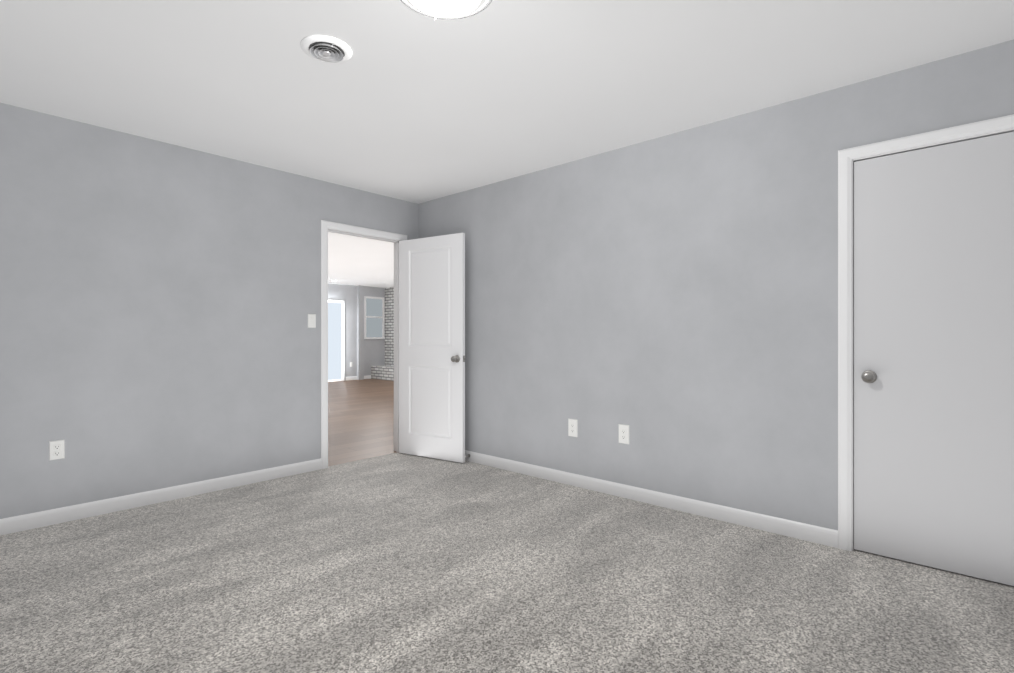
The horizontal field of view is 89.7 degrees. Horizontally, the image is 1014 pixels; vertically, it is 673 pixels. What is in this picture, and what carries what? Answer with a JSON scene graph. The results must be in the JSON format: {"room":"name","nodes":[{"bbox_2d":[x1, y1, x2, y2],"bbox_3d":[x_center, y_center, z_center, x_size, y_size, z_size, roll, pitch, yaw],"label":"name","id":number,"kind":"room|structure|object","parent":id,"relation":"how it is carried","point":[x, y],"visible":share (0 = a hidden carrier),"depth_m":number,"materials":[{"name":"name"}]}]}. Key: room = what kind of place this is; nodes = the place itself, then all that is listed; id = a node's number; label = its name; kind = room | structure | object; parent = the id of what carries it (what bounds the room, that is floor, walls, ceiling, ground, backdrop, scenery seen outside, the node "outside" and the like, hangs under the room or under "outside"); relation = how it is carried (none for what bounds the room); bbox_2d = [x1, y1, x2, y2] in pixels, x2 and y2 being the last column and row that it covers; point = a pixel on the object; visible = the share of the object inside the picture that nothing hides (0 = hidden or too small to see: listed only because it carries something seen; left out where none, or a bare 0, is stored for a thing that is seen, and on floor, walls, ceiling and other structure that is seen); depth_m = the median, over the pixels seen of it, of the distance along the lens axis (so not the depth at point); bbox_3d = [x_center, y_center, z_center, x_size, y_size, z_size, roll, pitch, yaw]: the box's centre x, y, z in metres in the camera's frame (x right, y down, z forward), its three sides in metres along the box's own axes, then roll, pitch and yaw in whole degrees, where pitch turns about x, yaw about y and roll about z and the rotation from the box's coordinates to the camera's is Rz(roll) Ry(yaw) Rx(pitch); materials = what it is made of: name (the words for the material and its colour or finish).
{"room":"empty bedroom","nodes":[
{"label":"empty bedroom","id":0,"kind":"room"},
{"bbox_2d":[0,103,417,518],"bbox_3d":[-0.662,-0.100,5.417,0.120,2.440,9.040,0,0,42],"label":"wall","id":1,"kind":"structure","parent":0,"point":[160,301],"depth_m":3.40,"materials":[{"name":"grey paint"}]},
{"bbox_2d":[49,440,64,459],"bbox_3d":[-2.695,0.680,3.055,0.008,0.114,0.070,0,0,42],"label":"outlet","id":2,"kind":"object","parent":1,"relation":"attached to","point":[56,449],"visible":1,"depth_m":3.05,"materials":[{"name":"white plastic"}]},
{"bbox_2d":[0,458,321,535],"bbox_3d":[-2.550,1.075,3.214,0.012,0.090,2.938,0,0,42],"label":"baseboard","id":3,"kind":"structure","parent":1,"relation":"attached to","point":[24,522],"depth_m":3.38,"materials":[{"name":"white wood"}]},
{"bbox_2d":[308,314,315,327],"bbox_3d":[-1.623,-0.130,4.248,0.010,0.114,0.070,0,0,42],"label":"light switch","id":4,"kind":"object","parent":1,"relation":"attached to","point":[311,320],"visible":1,"depth_m":4.25,"materials":[{"name":"white plastic"}]},
{"bbox_2d":[321,220,406,468],"bbox_3d":[-1.320,0.068,4.683,0.150,2.105,0.892,0,0,42],"label":"door frame","id":5,"kind":"structure","parent":1,"relation":"attached to","point":[326,226],"depth_m":4.39,"materials":[{"name":"white wood"}]},
{"bbox_2d":[399,233,465,462],"bbox_3d":[-0.681,0.100,4.717,0.760,2.025,0.221,0,0,42],"label":"interior door","id":6,"kind":"structure","parent":5,"relation":"attached to","point":[432,357],"depth_m":4.67,"materials":[{"name":"white paint"}]},
{"bbox_2d":[328,283,384,379],"bbox_3d":[-6.353,-0.100,10.604,0.120,2.440,9.160,0,0,42],"label":"wall","id":7,"kind":"structure","parent":0,"point":[374,352],"depth_m":13.18,"materials":[{"name":"grey paint"}]},
{"bbox_2d":[328,300,343,381],"bbox_3d":[-4.648,0.105,12.386,0.032,2.030,1.530,0,0,42],"label":"sliding door","id":8,"kind":"structure","parent":7,"relation":"in","point":[335,340],"depth_m":12.79,"materials":[{"name":"white glass"}]},
{"bbox_2d":[346,376,356,379],"bbox_3d":[-4.003,1.075,13.124,0.012,0.090,0.330,0,0,42],"label":"baseboard","id":9,"kind":"structure","parent":7,"relation":"attached to","point":[353,377],"depth_m":13.12,"materials":[{"name":"white wood"}]},
{"bbox_2d":[364,296,384,338],"bbox_3d":[-3.539,-0.495,13.614,0.042,1.130,0.660,0,0,42],"label":"window","id":10,"kind":"structure","parent":7,"relation":"in","point":[373,317],"depth_m":13.61,"materials":[{"name":"white"}]},
{"bbox_2d":[357,285,363,379],"bbox_3d":[-3.813,-0.100,13.269,0.099,2.440,0.140,0,0,42],"label":"wall","id":11,"kind":"structure","parent":0,"point":[360,332],"depth_m":13.23,"materials":[{"name":"grey paint"}]},
{"bbox_2d":[328,379,396,465],"bbox_3d":[-3.498,1.150,8.043,7.790,0.060,9.160,0,0,42],"label":"floor","id":12,"kind":"structure","parent":0,"point":[360,419],"depth_m":6.84,"materials":[{"name":"brown wood"}]},
{"bbox_2d":[371,365,393,380],"bbox_3d":[-2.319,0.950,12.686,3.097,0.340,0.427,0,0,42],"label":"hearth","id":13,"kind":"object","parent":12,"relation":"on","point":[383,372],"visible":0.36,"depth_m":13.24,"materials":[{"name":"white brick"}]},
{"bbox_2d":[385,287,393,365],"bbox_3d":[-0.238,-0.100,11.190,8.200,2.440,0.120,0,0,42],"label":"brick wall","id":14,"kind":"structure","parent":0,"point":[389,325],"depth_m":13.73,"materials":[{"name":"white brick"}]},
{"bbox_2d":[0,452,1013,672],"bbox_3d":[0.153,1.150,2.200,5.450,0.060,5.340,0,0,42],"label":"floor","id":15,"kind":"structure","parent":0,"point":[397,562],"depth_m":2.25,"materials":[{"name":"grey carpet"}]},
{"bbox_2d":[0,0,1013,287],"bbox_3d":[-1.470,-1.360,6.223,13.240,0.080,9.160,0,0,42],"label":"ceiling","id":16,"kind":"structure","parent":0,"point":[406,104],"depth_m":2.54,"materials":[{"name":"white paint"}]},
{"bbox_2d":[300,35,351,62],"bbox_3d":[-0.829,-1.309,2.345,0.226,0.022,0.226,0,0,42],"label":"ceiling vent","id":17,"kind":"object","parent":16,"relation":"in","point":[326,49],"visible":1,"depth_m":2.33,"materials":[{"name":"white metal"}]},
{"bbox_2d":[400,0,491,19],"bbox_3d":[-0.231,-1.275,1.865,0.384,0.088,0.384,0,0,42],"label":"flush-mount ceiling light","id":18,"kind":"object","parent":16,"relation":"attached to","point":[447,9],"visible":1,"depth_m":1.93,"materials":[{"name":"white glass"}]},
{"bbox_2d":[418,39,1013,529],"bbox_3d":[1.173,-0.100,3.314,5.420,2.440,0.120,0,0,42],"label":"wall","id":19,"kind":"structure","parent":0,"point":[670,301],"depth_m":3.24,"materials":[{"name":"grey paint"}]},
{"bbox_2d":[568,418,577,436],"bbox_3d":[0.494,0.688,3.837,0.084,0.133,0.008,0,0,42],"label":"outlet","id":20,"kind":"object","parent":19,"relation":"attached to","point":[572,427],"visible":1,"depth_m":3.83,"materials":[{"name":"white plastic"}]},
{"bbox_2d":[619,424,628,443],"bbox_3d":[0.813,0.680,3.551,0.084,0.133,0.008,0,0,42],"label":"outlet","id":21,"kind":"object","parent":19,"relation":"attached to","point":[623,434],"visible":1,"depth_m":3.55,"materials":[{"name":"white plastic"}]},
{"bbox_2d":[465,450,837,547],"bbox_3d":[0.425,1.075,3.878,3.551,0.090,0.040,0,0,42],"label":"baseboard","id":22,"kind":"structure","parent":19,"relation":"attached to","point":[754,520],"depth_m":3.29,"materials":[{"name":"white wood"}]},
{"bbox_2d":[838,114,1013,550],"bbox_3d":[2.126,0.068,2.448,0.892,2.105,0.135,0,0,42],"label":"door frame","id":23,"kind":"structure","parent":19,"relation":"attached to","point":[945,136],"depth_m":2.67,"materials":[{"name":"white wood"}]},
{"bbox_2d":[854,132,1013,585],"bbox_3d":[2.086,0.100,2.405,0.756,2.025,0.100,0,0,42],"label":"closet door","id":24,"kind":"structure","parent":19,"relation":"in","point":[933,357],"depth_m":2.44,"materials":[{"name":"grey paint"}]}
]}

